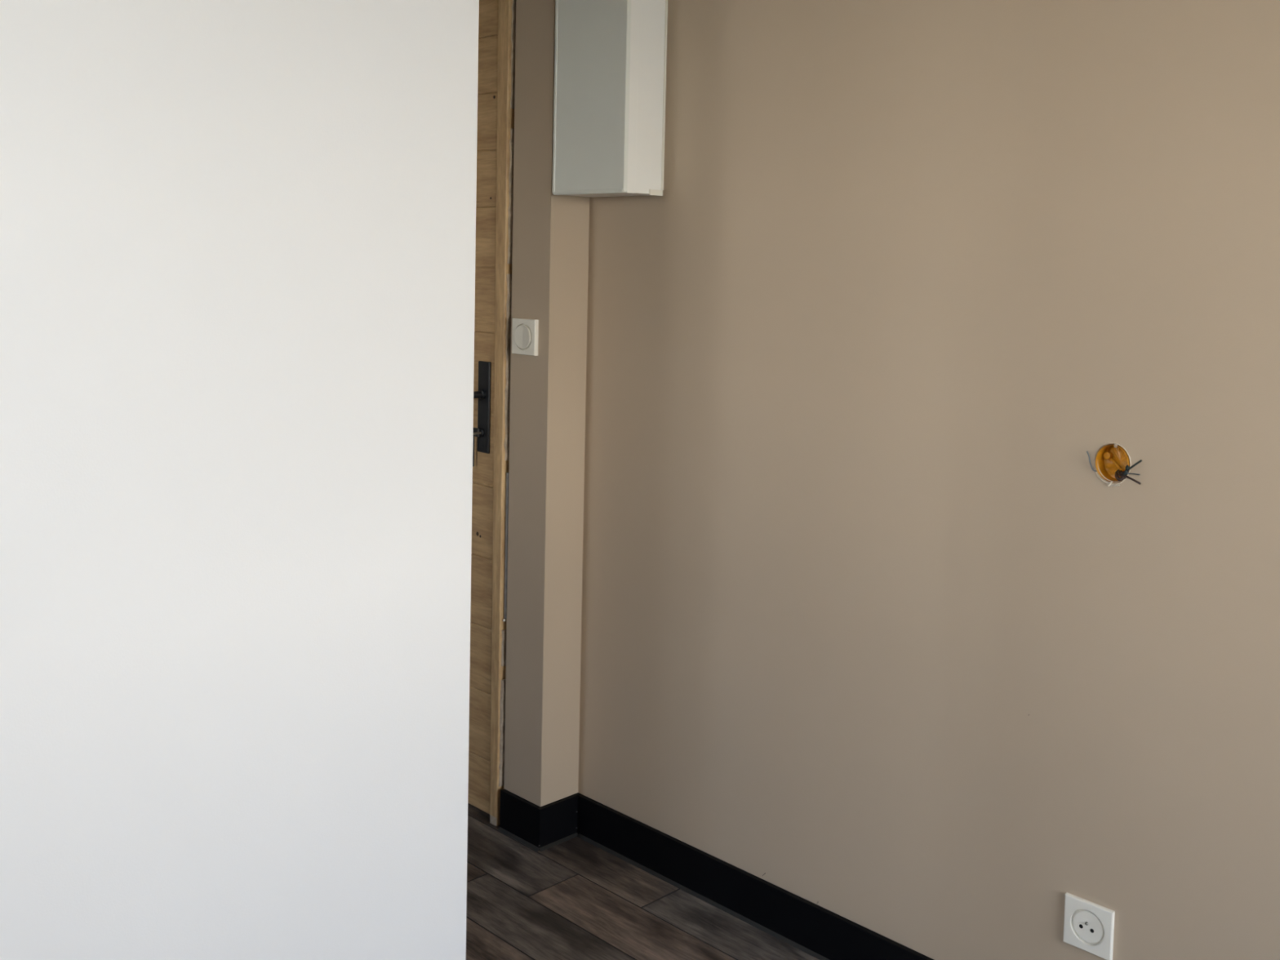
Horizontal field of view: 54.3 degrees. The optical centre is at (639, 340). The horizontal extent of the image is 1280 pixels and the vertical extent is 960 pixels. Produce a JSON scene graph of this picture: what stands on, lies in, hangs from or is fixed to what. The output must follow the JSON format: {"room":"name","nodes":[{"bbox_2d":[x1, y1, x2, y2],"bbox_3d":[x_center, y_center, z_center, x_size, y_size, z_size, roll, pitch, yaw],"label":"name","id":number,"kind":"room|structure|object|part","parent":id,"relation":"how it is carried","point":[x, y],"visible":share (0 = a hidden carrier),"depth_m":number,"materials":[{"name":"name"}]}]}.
{"room":"empty bedroom","nodes":[
{"label":"empty bedroom","id":0,"kind":"room"},
{"bbox_2d":[0,0,479,959],"bbox_3d":[-0.828,-0.038,1.250,1.580,2.520,0.100,-2,5,-45],"label":"wall","id":1,"kind":"structure","parent":0,"point":[237,237],"depth_m":1.53,"materials":[{"name":"white paint"}]},
{"bbox_2d":[503,0,589,806],"bbox_3d":[-0.669,-0.167,3.394,0.264,2.520,1.600,-2,5,-45],"label":"wall","id":2,"kind":"structure","parent":0,"point":[551,232],"depth_m":2.80,"materials":[{"name":"beige paint"}]},
{"bbox_2d":[467,0,515,826],"bbox_3d":[-0.582,0.067,3.207,0.218,2.080,0.924,-2,5,-45],"label":"door","id":3,"kind":"structure","parent":2,"relation":"in","point":[497,18],"depth_m":2.89,"materials":[{"name":"brown wood"}]},
{"bbox_3d":[-0.552,0.219,3.107,0.005,0.210,0.616,-2,5,-45],"label":"panel moulding","id":4,"kind":"part","parent":3,"relation":"part of","materials":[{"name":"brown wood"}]},
{"bbox_3d":[-0.364,0.155,2.913,0.006,0.214,0.043,-2,5,-45],"label":"lock plate","id":5,"kind":"part","parent":3,"relation":"part of","materials":[{"name":"black metal"}]},
{"bbox_2d":[497,789,540,851],"bbox_3d":[-0.272,1.091,2.846,0.018,0.094,0.141,-2,5,-45],"label":"baseboard","id":6,"kind":"structure","parent":2,"relation":"attached to","point":[517,814],"depth_m":2.85,"materials":[{"name":"black wood"}]},
{"bbox_2d":[511,318,538,355],"bbox_3d":[-0.259,-0.009,2.791,0.015,0.080,0.080,-2,5,-45],"label":"light switch","id":7,"kind":"object","parent":2,"relation":"attached to","point":[525,331],"visible":1,"depth_m":2.78,"materials":[{"name":"white plastic"}]},
{"bbox_2d":[535,792,581,851],"bbox_3d":[-0.183,1.094,2.840,0.128,0.094,0.018,-2,5,-45],"label":"baseboard","id":8,"kind":"structure","parent":2,"relation":"attached to","point":[557,820],"depth_m":2.83,"materials":[{"name":"black wood"}]},
{"bbox_2d":[466,803,819,959],"bbox_3d":[-0.235,1.291,1.196,2.830,0.100,7.707,-2,5,-45],"label":"floor","id":9,"kind":"structure","parent":0,"point":[573,899],"depth_m":2.54,"materials":[{"name":"black wood"}]},
{"bbox_2d":[577,0,1279,959],"bbox_3d":[1.373,-0.001,1.427,0.154,2.520,4.080,-2,5,-45],"label":"wall","id":10,"kind":"structure","parent":0,"point":[871,631],"depth_m":2.17,"materials":[{"name":"beige paint"}]},
{"bbox_2d":[552,0,667,197],"bbox_3d":[-0.060,-0.829,2.645,0.119,1.039,0.224,-2,5,-45],"label":"cabinet","id":11,"kind":"object","parent":10,"relation":"attached to","point":[611,55],"depth_m":2.60,"materials":[{"name":"white plastic"}]},
{"bbox_2d":[577,794,933,959],"bbox_3d":[1.194,1.204,1.539,0.018,0.094,3.788,-2,5,-45],"label":"baseboard","id":12,"kind":"structure","parent":10,"relation":"attached to","point":[820,932],"depth_m":2.54,"materials":[{"name":"black wood"}]},
{"bbox_2d":[1062,892,1115,959],"bbox_3d":[0.721,0.944,2.009,0.010,0.080,0.080,-2,5,-45],"label":"power socket","id":13,"kind":"object","parent":10,"relation":"attached to","point":[1088,926],"visible":1,"depth_m":2.01,"materials":[{"name":"white plastic"}]},
{"bbox_2d":[1086,444,1142,484],"bbox_3d":[0.757,0.193,1.964,0.046,0.060,0.096,-1,4,-37],"label":"cable box","id":14,"kind":"object","parent":10,"relation":"attached to","point":[1113,461],"visible":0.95,"depth_m":1.99,"materials":[{"name":"orange plastic"}]}
]}

